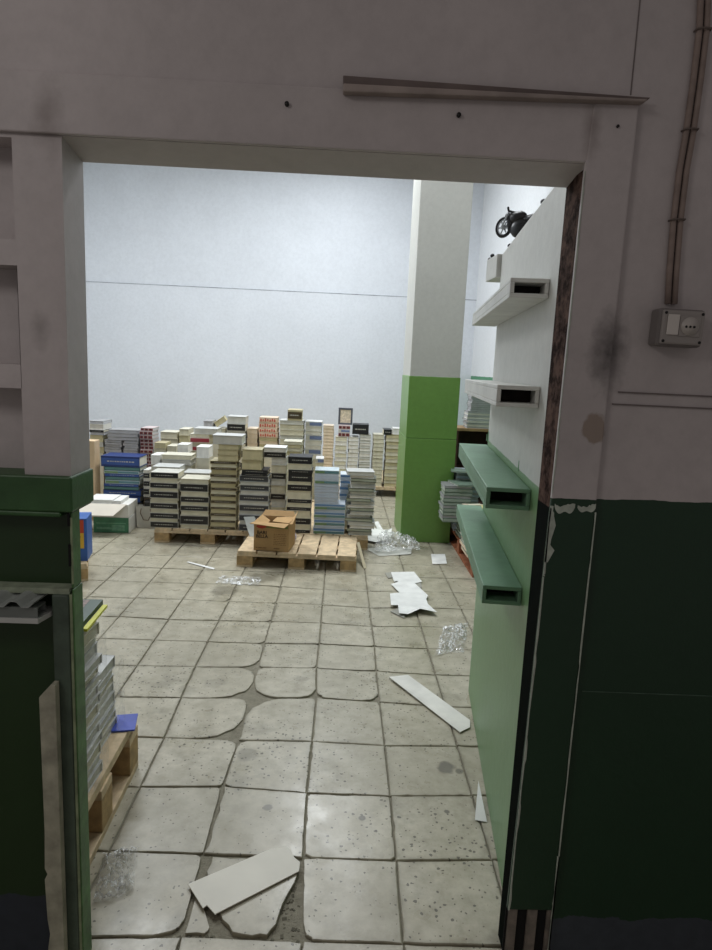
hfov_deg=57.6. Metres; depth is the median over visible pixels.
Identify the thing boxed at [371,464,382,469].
paperback book
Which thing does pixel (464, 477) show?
book
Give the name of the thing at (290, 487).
book
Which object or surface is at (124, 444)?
magazine
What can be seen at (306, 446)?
paperback book
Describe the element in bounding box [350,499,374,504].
paperback book
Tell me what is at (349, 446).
paperback book
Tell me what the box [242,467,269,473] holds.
book
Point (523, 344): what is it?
wall partition
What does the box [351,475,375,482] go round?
workbook
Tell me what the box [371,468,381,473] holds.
paperback book
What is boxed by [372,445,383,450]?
paperback book
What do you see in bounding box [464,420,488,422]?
paperback book
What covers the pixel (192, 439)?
book
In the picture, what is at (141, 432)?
magazine
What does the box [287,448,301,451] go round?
paperback book
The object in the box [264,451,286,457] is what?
book
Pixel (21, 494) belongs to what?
trim
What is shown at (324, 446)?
paperback book
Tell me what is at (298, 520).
book
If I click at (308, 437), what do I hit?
book
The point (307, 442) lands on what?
paperback book
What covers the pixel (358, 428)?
book
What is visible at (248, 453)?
paperback book
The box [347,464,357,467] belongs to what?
paperback book
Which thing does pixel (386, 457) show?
paperback book
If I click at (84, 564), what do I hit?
wooden pallet
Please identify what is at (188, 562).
paper strip
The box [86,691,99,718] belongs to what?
paperback book
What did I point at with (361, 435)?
paperback book
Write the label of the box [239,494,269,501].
book
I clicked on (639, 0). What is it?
trim
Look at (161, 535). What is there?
wooden pallet
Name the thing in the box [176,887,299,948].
cement grit
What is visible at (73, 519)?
trim
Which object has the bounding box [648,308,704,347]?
box
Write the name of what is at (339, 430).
book
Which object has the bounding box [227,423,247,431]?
book
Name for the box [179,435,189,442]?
paperback book
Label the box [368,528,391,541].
paper sheet
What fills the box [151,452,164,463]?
paper packet
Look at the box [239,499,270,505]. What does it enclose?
paperback book
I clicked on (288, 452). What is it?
paperback book
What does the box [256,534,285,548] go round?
print
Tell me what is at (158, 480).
paperback book
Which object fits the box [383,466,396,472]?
paperback book
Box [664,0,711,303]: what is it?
conduit pipe
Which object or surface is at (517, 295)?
wall shelf
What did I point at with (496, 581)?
wall shelf
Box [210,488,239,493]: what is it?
paperback book
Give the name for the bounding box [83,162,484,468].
wall
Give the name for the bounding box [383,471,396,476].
paperback book
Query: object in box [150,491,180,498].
book
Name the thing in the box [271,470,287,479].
book
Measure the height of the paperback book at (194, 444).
0.029 m
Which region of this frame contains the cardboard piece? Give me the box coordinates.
[188,846,299,914]
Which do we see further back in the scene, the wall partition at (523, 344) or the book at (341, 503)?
the book at (341, 503)
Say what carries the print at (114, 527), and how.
attached to the crate
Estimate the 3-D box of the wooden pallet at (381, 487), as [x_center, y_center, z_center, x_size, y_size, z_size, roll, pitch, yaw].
[0.163,0.091,8.412,0.885,0.125,1.300,2,9,-2]
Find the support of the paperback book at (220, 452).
on the paperback book at (236, 458)
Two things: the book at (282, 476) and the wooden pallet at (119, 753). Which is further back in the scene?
the book at (282, 476)
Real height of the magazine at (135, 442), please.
0.024 m
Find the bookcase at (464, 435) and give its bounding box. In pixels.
[455,425,488,503]
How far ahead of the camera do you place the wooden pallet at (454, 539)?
5.45 m
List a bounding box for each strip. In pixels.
[188,562,214,569]
[343,76,648,104]
[389,675,469,731]
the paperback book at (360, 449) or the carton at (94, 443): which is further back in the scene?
the paperback book at (360, 449)
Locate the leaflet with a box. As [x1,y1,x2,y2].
[111,713,137,732]
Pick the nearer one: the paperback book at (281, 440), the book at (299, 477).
the book at (299, 477)
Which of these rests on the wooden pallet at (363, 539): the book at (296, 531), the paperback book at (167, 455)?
the book at (296, 531)
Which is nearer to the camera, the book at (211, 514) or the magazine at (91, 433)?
the book at (211, 514)
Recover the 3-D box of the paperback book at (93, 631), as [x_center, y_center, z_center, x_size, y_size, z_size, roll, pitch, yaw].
[-0.904,0.487,1.896,0.213,0.039,0.236,3,9,0]
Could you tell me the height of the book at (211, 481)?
0.025 m
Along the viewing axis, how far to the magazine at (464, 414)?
7.19 m
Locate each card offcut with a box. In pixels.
[385,572,392,577]
[391,608,405,617]
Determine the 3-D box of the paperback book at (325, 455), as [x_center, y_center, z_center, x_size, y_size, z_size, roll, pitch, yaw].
[-0.342,-0.243,7.824,0.124,0.040,0.220,2,9,-2]
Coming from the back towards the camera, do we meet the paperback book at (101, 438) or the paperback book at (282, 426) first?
the paperback book at (282, 426)
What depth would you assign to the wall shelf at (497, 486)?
2.02 m
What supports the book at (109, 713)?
on the paperback book at (112, 717)
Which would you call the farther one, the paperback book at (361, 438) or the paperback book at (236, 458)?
the paperback book at (361, 438)
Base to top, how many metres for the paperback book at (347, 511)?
0.025 m
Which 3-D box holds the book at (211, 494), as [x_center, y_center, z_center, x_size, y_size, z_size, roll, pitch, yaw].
[-1.107,0.155,5.492,0.216,0.026,0.202,2,9,-1]
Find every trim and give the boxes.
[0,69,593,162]
[0,467,93,516]
[0,581,74,594]
[52,594,79,949]
[67,510,91,949]
[86,281,475,300]
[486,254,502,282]
[498,171,582,947]
[502,906,550,949]
[507,95,638,909]
[582,691,711,696]
[612,0,711,408]
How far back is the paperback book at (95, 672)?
1.99 m
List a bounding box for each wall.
[0,0,711,949]
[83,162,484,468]
[471,183,553,380]
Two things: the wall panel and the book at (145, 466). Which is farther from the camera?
the book at (145, 466)
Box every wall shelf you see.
[456,504,521,605]
[458,443,530,510]
[465,379,539,407]
[472,277,549,326]
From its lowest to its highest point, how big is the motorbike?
0.133 m
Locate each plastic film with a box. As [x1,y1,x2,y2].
[94,846,135,896]
[216,575,260,584]
[375,531,419,551]
[436,623,467,653]
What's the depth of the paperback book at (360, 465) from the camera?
7.75 m
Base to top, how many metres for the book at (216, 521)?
0.024 m
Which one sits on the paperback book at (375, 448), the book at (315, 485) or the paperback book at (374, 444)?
the paperback book at (374, 444)
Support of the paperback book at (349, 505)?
on the workbook at (351, 509)
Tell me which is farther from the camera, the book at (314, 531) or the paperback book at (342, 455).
the paperback book at (342, 455)
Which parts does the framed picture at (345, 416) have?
picture panel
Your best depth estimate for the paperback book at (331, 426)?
7.67 m
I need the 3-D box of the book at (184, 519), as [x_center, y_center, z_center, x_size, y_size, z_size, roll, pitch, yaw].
[-1.357,0.362,5.529,0.238,0.082,0.212,2,9,-2]
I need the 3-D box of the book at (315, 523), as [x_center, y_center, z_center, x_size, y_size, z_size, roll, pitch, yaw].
[-0.225,0.398,5.551,0.258,0.027,0.202,2,9,-2]
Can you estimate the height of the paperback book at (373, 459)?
0.050 m
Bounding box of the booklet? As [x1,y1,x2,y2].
[84,605,107,631]
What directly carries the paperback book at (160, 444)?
on the paperback book at (155, 449)
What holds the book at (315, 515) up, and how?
on the book at (314, 517)
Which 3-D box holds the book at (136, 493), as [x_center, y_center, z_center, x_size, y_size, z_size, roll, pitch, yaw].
[-2.188,0.148,6.175,0.350,0.058,0.242,2,9,-1]
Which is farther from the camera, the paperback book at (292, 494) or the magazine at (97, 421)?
the magazine at (97, 421)
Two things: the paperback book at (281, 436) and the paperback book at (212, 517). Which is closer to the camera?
the paperback book at (212, 517)
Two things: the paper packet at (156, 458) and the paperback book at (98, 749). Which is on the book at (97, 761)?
the paperback book at (98, 749)
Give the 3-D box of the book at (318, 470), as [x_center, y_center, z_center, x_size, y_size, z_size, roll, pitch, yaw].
[-0.243,-0.039,5.484,0.202,0.030,0.202,2,9,-2]
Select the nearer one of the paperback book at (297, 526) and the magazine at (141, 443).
the paperback book at (297, 526)
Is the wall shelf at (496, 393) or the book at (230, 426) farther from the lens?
the book at (230, 426)
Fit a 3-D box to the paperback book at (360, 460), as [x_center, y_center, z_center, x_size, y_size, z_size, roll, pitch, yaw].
[0.099,-0.193,7.846,0.132,0.035,0.220,2,9,0]
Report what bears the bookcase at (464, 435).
on the floor
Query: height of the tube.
0.024 m
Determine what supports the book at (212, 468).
on the paperback book at (212, 471)
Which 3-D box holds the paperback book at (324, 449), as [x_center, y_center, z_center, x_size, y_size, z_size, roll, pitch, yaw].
[-0.338,-0.322,7.813,0.124,0.037,0.220,2,9,-2]
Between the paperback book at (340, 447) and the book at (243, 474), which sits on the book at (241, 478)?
the book at (243, 474)
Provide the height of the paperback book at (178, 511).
0.034 m
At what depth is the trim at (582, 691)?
1.55 m
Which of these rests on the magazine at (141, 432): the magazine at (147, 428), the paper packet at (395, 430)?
the magazine at (147, 428)
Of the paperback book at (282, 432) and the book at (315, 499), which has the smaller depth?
the book at (315, 499)
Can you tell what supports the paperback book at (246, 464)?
on the book at (265, 470)
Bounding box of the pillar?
[394,180,472,542]
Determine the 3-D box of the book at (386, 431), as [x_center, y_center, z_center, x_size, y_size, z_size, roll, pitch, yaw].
[0.372,-0.526,7.796,0.095,0.063,0.222,2,9,-2]
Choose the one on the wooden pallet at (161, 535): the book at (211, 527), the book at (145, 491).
the book at (211, 527)
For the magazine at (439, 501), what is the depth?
5.47 m
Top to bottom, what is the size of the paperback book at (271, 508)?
0.072 m
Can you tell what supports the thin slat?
on the floor
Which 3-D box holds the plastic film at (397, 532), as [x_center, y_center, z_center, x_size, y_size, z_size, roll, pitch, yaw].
[0.351,0.548,5.675,0.416,0.072,0.676,2,9,-2]
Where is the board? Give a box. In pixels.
[0,605,52,623]
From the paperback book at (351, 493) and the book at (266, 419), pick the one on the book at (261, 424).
the book at (266, 419)
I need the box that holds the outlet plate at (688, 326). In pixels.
[678,316,701,336]
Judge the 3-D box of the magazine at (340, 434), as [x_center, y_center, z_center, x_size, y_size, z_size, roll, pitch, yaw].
[-0.146,-0.493,7.781,0.134,0.050,0.202,2,9,-2]
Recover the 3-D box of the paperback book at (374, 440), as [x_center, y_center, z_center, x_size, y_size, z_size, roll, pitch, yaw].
[0.269,-0.425,7.815,0.127,0.049,0.220,2,9,-2]
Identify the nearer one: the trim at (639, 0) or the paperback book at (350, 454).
the trim at (639, 0)
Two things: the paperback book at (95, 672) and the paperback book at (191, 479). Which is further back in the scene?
the paperback book at (191, 479)
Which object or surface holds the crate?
on the floor
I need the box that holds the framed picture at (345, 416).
[338,408,352,424]
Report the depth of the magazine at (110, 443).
6.42 m
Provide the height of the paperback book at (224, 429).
0.061 m
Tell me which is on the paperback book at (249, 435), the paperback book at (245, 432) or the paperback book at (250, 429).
the paperback book at (250, 429)
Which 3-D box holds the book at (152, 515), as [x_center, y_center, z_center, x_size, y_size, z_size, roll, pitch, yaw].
[-1.604,0.325,5.514,0.236,0.048,0.212,2,9,-1]
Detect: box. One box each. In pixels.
[80,512,92,560]
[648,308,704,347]
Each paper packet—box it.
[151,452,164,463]
[177,442,192,451]
[196,444,212,457]
[392,427,399,434]
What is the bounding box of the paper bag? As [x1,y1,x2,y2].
[136,498,155,527]
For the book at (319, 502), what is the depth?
5.43 m
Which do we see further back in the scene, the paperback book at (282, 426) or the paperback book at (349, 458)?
the paperback book at (349, 458)
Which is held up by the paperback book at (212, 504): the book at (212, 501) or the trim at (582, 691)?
the book at (212, 501)
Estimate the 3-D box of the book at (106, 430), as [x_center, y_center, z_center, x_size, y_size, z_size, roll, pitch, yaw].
[-2.559,-0.453,6.505,0.138,0.022,0.242,2,9,-1]
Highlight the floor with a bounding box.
[80,485,501,949]
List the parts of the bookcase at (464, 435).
panel, panel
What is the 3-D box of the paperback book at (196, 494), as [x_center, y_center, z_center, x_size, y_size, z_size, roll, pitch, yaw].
[-1.345,0.143,5.492,0.231,0.038,0.210,2,9,-1]
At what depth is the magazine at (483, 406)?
7.17 m
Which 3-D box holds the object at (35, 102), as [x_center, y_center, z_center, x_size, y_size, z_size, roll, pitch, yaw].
[-1.296,-0.774,1.284,3.747,0.115,0.011,2,9,-2]
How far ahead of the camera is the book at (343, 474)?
5.63 m
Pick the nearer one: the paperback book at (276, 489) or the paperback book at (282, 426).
the paperback book at (276, 489)
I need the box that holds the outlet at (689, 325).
[681,317,698,335]
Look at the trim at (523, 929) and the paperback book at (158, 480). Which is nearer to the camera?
the trim at (523, 929)
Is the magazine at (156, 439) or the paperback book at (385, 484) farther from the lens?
the paperback book at (385, 484)
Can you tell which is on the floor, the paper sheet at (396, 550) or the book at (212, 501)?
the paper sheet at (396, 550)
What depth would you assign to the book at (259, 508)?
5.42 m
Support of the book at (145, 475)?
on the paperback book
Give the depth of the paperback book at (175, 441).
6.73 m
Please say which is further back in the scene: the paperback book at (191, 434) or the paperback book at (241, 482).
the paperback book at (191, 434)
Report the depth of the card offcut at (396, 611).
4.09 m
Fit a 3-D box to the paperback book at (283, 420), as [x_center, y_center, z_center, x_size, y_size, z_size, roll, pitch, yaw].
[-0.665,-0.559,6.782,0.252,0.040,0.240,2,9,-2]
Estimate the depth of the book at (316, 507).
5.43 m
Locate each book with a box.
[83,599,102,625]
[84,621,99,647]
[84,637,97,656]
[84,643,96,666]
[85,653,101,681]
[85,667,97,687]
[85,672,100,700]
[86,685,97,708]
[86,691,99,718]
[86,704,97,729]
[86,713,99,739]
[87,723,99,748]
[87,730,101,762]
[87,741,100,771]
[87,752,100,780]
[88,760,102,792]
[89,422,111,429]
[89,428,110,431]
[90,434,107,441]
[98,655,114,687]
[98,671,113,693]
[98,681,113,712]
[98,690,114,721]
[100,676,112,698]
[100,700,115,729]
[101,452,147,467]
[101,715,116,747]
[102,709,115,736]
[103,488,143,496]
[104,465,147,471]
[104,470,142,474]
[104,473,142,476]
[104,482,143,486]
[104,484,143,490]
[105,475,143,480]
[105,479,143,483]
[129,495,143,502]
[143,467,150,472]
[143,473,149,477]
[143,488,150,493]
[144,481,150,485]
[150,468,184,478]
[150,482,180,488]
[150,488,179,491]
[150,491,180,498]
[150,499,179,502]
[150,501,180,509]
[150,508,180,513]
[150,512,180,518]
[150,520,180,527]
[151,475,183,482]
[151,498,179,500]
[151,518,179,521]
[152,463,184,469]
[154,448,166,452]
[155,441,170,448]
[161,430,178,438]
[161,438,178,443]
[161,452,195,459]
[162,458,195,465]
[167,443,177,451]
[179,427,193,435]
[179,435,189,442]
[180,474,210,483]
[180,483,210,491]
[180,491,210,496]
[180,496,210,502]
[180,504,210,510]
[180,509,210,515]
[180,515,210,525]
[181,502,210,505]
[181,523,210,528]
[184,469,210,475]
[190,432,211,437]
[190,436,212,442]
[193,441,212,445]
[194,426,221,434]
[210,457,239,464]
[210,472,239,477]
[210,479,238,483]
[210,482,238,487]
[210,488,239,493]
[210,490,239,497]
[210,495,238,500]
[210,501,239,506]
[210,504,238,509]
[210,507,238,512]
[210,510,238,516]
[210,512,239,519]
[210,517,238,522]
[210,519,238,526]
[210,522,238,529]
[211,462,239,467]
[211,465,239,470]
[211,467,240,474]
[211,476,238,480]
[211,484,239,490]
[211,498,238,503]
[212,433,245,444]
[214,415,227,426]
[215,426,226,432]
[218,444,241,449]
[218,448,241,454]
[218,452,241,461]
[227,415,248,423]
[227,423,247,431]
[227,431,246,435]
[239,473,270,481]
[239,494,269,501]
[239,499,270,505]
[239,501,270,511]
[239,511,263,514]
[239,514,260,520]
[239,524,247,530]
[240,480,270,485]
[240,483,270,490]
[240,489,270,495]
[241,471,269,476]
[242,446,263,460]
[242,459,263,469]
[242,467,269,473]
[247,426,258,432]
[247,433,258,438]
[247,438,258,442]
[247,441,259,446]
[259,416,278,422]
[259,421,279,427]
[259,427,278,432]
[259,431,279,437]
[259,436,279,441]
[259,439,279,444]
[264,444,287,451]
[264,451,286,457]
[270,491,286,499]
[270,505,286,510]
[271,455,287,464]
[271,463,287,472]
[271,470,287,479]
[271,477,287,485]
[271,484,286,493]
[271,497,286,506]
[279,428,304,435]
[279,437,304,444]
[280,418,304,424]
[280,424,304,429]
[280,434,304,438]
[283,444,301,448]
[284,439,302,444]
[287,408,302,420]
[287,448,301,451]
[287,451,301,454]
[287,480,311,484]
[287,483,311,490]
[287,490,311,499]
[287,501,311,507]
[287,505,311,510]
[287,510,310,518]
[288,453,312,463]
[288,463,312,469]
[288,467,313,473]
[288,473,312,481]
[288,497,311,502]
[295,513,311,524]
[295,523,310,529]
[295,528,310,532]
[305,420,322,426]
[305,426,321,430]
[305,431,321,434]
[305,434,321,440]
[305,440,321,445]
[305,445,320,448]
[305,449,320,454]
[313,526,344,531]
[313,530,343,533]
[314,474,337,480]
[314,482,338,487]
[314,486,338,489]
[314,487,338,492]
[314,492,337,495]
[314,496,337,500]
[314,500,344,506]
[314,505,345,509]
[314,507,344,512]
[314,512,344,514]
[314,514,344,517]
[314,517,344,519]
[314,519,344,522]
[314,522,344,525]
[314,525,343,528]
[315,463,323,466]
[315,466,338,474]
[315,477,338,484]
[315,493,338,498]
[315,499,338,503]
[316,456,323,462]
[322,451,332,454]
[323,424,333,428]
[323,428,333,431]
[323,431,333,434]
[323,435,333,438]
[323,438,333,441]
[323,441,333,444]
[323,444,332,447]
[323,448,332,450]
[323,454,332,457]
[334,449,345,453]
[334,459,345,464]
[334,464,345,468]
[335,435,346,440]
[335,441,346,445]
[335,445,346,449]
[335,451,346,457]
[335,457,346,460]
[338,429,349,432]
[339,489,347,496]
[340,471,349,477]
[340,480,349,483]
[346,468,374,475]
[346,501,373,507]
[346,509,369,517]
[347,458,356,464]
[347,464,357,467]
[347,518,374,525]
[347,530,371,535]
[348,435,358,440]
[348,441,358,444]
[348,445,357,448]
[348,448,358,452]
[348,452,357,456]
[348,457,357,460]
[348,491,375,498]
[349,489,375,495]
[349,508,373,515]
[349,525,373,528]
[350,475,373,478]
[350,478,375,485]
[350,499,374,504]
[351,484,375,488]
[352,423,368,434]
[358,463,369,466]
[359,433,370,436]
[359,437,370,439]
[359,438,370,442]
[359,443,370,445]
[359,448,369,450]
[359,453,369,456]
[359,459,369,461]
[371,456,382,461]
[371,460,382,466]
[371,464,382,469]
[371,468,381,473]
[372,438,383,442]
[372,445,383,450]
[372,449,382,454]
[372,454,382,457]
[373,433,383,438]
[373,443,383,446]
[382,428,391,434]
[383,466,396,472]
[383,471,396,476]
[383,475,396,479]
[383,479,395,482]
[383,482,395,486]
[384,437,398,441]
[384,447,397,452]
[384,453,397,458]
[384,458,397,462]
[384,460,396,465]
[384,464,396,469]
[385,434,398,437]
[385,441,398,444]
[385,444,397,448]
[385,452,397,455]
[439,506,456,512]
[439,507,455,515]
[439,514,457,522]
[440,494,470,502]
[440,500,471,505]
[441,485,472,492]
[441,490,471,496]
[447,480,473,486]
[451,468,466,472]
[454,473,469,478]
[463,424,488,426]
[464,412,489,415]
[464,416,489,419]
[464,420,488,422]
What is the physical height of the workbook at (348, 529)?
0.029 m
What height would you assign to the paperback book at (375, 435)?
0.050 m
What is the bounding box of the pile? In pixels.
[100,436,348,526]
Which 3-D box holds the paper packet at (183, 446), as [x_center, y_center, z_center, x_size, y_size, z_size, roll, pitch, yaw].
[-1.637,-0.263,6.204,0.103,0.079,0.180,2,9,-1]
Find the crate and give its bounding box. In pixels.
[93,512,136,532]
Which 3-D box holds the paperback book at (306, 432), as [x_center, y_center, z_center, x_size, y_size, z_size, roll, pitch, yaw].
[-0.450,-0.456,6.867,0.170,0.040,0.220,2,9,-1]
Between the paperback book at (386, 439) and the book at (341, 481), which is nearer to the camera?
the book at (341, 481)
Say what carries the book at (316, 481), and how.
on the book at (315, 485)
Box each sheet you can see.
[0,590,47,607]
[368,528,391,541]
[368,545,411,555]
[375,521,391,531]
[390,592,435,613]
[391,572,421,582]
[391,580,427,597]
[431,554,446,563]
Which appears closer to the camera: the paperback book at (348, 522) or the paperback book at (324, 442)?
the paperback book at (348, 522)
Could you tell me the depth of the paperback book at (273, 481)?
5.50 m
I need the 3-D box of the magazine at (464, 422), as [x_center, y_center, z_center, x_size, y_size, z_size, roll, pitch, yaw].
[1.352,-0.585,7.292,0.266,0.020,0.200,3,9,0]
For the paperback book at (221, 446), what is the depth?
5.34 m
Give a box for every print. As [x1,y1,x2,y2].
[96,523,125,530]
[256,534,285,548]
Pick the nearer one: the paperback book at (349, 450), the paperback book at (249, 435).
the paperback book at (249, 435)
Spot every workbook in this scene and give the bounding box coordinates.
[345,515,372,522]
[346,494,370,501]
[347,525,370,531]
[348,484,373,491]
[350,508,373,511]
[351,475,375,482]
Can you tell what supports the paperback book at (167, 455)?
on the paperback book at (187, 462)
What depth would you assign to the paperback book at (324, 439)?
7.69 m
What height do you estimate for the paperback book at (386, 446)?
0.042 m
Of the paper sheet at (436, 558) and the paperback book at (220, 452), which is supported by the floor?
the paper sheet at (436, 558)
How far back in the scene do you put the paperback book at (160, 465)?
5.67 m
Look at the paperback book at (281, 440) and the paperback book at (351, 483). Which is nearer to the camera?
the paperback book at (351, 483)
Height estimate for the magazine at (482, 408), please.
0.022 m
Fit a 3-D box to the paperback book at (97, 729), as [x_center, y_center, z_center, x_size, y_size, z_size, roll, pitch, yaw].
[-0.923,0.815,1.952,0.213,0.035,0.236,2,9,-2]
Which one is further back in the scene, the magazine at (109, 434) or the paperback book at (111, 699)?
the magazine at (109, 434)
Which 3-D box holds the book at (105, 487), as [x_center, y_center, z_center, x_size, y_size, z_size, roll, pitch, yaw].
[-2.192,0.105,6.162,0.319,0.031,0.242,2,9,-2]
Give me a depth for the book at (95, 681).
1.98 m
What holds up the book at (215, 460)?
on the paperback book at (212, 465)
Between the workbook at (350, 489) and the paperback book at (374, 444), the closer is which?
the workbook at (350, 489)
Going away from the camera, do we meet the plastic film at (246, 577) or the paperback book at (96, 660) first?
the paperback book at (96, 660)
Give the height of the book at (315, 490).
0.024 m
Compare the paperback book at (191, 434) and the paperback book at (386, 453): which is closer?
the paperback book at (191, 434)
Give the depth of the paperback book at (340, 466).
7.75 m
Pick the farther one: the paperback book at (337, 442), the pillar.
the paperback book at (337, 442)
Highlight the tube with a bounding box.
[0,601,45,617]
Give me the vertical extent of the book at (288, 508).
0.027 m
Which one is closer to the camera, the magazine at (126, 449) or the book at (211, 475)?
the book at (211, 475)
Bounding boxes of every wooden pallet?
[81,561,87,580]
[88,724,137,864]
[154,521,248,544]
[236,534,356,571]
[296,502,367,549]
[339,470,395,492]
[449,527,473,577]
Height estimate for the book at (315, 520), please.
0.022 m
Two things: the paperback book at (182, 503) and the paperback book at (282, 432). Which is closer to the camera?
the paperback book at (182, 503)
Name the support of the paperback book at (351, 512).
on the paperback book at (347, 511)
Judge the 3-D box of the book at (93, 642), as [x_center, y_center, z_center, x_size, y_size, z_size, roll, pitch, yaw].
[-0.907,0.521,1.897,0.213,0.029,0.237,2,9,-2]
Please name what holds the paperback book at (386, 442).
on the paperback book at (386, 446)
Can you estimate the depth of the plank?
1.53 m
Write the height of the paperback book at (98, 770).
0.035 m
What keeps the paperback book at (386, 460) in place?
on the paperback book at (386, 463)
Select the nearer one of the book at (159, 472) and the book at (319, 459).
the book at (159, 472)
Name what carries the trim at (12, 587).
attached to the wall at (635, 867)
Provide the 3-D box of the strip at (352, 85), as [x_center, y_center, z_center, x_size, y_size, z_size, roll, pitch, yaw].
[0.285,-0.768,1.303,0.623,0.035,0.022,2,9,-2]
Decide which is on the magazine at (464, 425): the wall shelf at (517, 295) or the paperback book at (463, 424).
the paperback book at (463, 424)
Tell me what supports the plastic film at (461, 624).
on the floor
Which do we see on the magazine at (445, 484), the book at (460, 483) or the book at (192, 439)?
the book at (460, 483)
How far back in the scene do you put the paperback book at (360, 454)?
7.73 m
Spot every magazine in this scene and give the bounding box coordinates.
[89,419,111,423]
[90,431,108,434]
[104,446,124,448]
[105,439,123,442]
[105,442,123,444]
[105,444,123,446]
[105,448,123,451]
[108,427,140,433]
[108,433,139,437]
[108,436,139,440]
[123,443,139,445]
[123,450,139,452]
[124,440,139,443]
[124,445,140,447]
[124,448,140,450]
[140,430,157,434]
[140,433,158,438]
[140,437,158,442]
[140,441,157,445]
[140,449,153,453]
[141,426,159,430]
[141,446,154,449]
[203,419,215,426]
[338,432,349,436]
[339,424,349,429]
[438,500,456,507]
[438,510,456,517]
[440,491,470,498]
[441,481,471,488]
[463,417,488,420]
[463,421,488,424]
[464,410,489,413]
[464,414,489,417]
[464,425,488,428]
[467,400,489,403]
[467,402,490,405]
[467,404,490,407]
[467,408,489,411]
[468,406,489,409]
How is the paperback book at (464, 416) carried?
on the magazine at (463, 417)
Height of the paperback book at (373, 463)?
0.048 m
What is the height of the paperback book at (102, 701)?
0.033 m
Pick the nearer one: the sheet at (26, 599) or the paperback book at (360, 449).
the sheet at (26, 599)
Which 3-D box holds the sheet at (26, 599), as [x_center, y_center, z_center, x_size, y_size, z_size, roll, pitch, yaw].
[-1.139,0.256,1.453,0.894,0.026,0.085,2,9,-2]
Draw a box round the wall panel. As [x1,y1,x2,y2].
[0,514,79,949]
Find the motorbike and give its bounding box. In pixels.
[495,207,533,237]
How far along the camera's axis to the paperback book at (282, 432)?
6.68 m
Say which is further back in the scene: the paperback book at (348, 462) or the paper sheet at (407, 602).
the paperback book at (348, 462)
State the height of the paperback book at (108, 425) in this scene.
0.058 m
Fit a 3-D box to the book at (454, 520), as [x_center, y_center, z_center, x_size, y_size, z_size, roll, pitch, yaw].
[0.847,0.367,5.591,0.234,0.035,0.222,2,9,-3]
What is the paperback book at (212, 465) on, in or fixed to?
on the book at (212, 468)
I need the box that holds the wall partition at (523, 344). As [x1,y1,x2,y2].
[468,187,565,885]
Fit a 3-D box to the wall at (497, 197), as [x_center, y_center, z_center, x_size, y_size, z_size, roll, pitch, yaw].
[1.833,-1.517,5.321,0.130,4.450,7.840,2,9,-2]
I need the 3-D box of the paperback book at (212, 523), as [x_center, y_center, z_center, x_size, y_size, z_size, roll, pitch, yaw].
[-1.118,0.399,5.535,0.215,0.027,0.200,2,9,-2]
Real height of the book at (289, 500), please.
0.030 m
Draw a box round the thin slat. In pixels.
[357,542,365,568]
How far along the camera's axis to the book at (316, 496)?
5.41 m
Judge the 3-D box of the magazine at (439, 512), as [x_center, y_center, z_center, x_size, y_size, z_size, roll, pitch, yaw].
[0.841,0.339,5.589,0.234,0.019,0.220,2,9,-1]
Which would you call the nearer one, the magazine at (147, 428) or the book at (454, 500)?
the book at (454, 500)
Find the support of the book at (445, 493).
on the magazine at (458, 497)
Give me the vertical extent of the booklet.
0.008 m
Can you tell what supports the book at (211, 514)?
on the paperback book at (212, 517)
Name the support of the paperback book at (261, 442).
on the paperback book
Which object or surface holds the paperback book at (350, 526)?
on the workbook at (348, 529)
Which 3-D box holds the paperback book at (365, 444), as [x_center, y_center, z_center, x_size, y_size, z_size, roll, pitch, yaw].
[0.107,-0.384,7.812,0.131,0.031,0.220,2,9,-2]
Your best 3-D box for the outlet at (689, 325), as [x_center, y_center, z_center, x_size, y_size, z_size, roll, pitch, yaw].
[0.700,-0.311,1.357,0.038,0.038,0.002,3,9,-2]
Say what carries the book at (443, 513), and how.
on the magazine at (439, 512)
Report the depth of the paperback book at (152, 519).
5.42 m
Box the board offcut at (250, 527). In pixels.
[244,516,255,536]
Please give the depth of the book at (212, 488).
5.39 m
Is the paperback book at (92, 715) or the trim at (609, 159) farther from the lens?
the paperback book at (92, 715)
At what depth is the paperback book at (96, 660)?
1.97 m
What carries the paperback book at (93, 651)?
on the paperback book at (96, 660)
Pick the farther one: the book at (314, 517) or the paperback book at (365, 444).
the paperback book at (365, 444)
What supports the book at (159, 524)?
on the wooden pallet at (161, 535)
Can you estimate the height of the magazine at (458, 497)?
0.019 m
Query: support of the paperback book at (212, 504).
on the book at (211, 507)
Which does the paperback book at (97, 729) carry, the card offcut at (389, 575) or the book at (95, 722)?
the book at (95, 722)
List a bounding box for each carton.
[79,494,136,517]
[89,439,100,494]
[249,510,297,551]
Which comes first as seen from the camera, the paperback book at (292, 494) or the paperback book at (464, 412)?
the paperback book at (292, 494)
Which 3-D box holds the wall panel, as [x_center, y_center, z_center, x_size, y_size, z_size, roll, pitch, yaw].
[-1.948,0.604,1.544,2.570,1.169,0.012,2,9,-2]
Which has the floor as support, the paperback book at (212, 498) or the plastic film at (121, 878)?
the plastic film at (121, 878)
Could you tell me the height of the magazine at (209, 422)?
0.069 m
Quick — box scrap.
[475,781,486,821]
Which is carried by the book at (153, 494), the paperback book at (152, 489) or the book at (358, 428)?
the paperback book at (152, 489)
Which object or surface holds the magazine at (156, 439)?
on the magazine at (141, 443)
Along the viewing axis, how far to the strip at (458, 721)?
2.98 m
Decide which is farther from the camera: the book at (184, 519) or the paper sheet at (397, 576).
the book at (184, 519)
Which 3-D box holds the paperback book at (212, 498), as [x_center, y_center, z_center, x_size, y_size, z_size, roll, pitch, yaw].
[-1.108,0.181,5.496,0.213,0.026,0.200,2,9,-1]
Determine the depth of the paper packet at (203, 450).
5.88 m
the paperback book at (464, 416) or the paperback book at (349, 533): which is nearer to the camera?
the paperback book at (349, 533)
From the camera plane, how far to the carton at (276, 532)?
4.88 m
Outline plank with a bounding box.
[39,681,67,949]

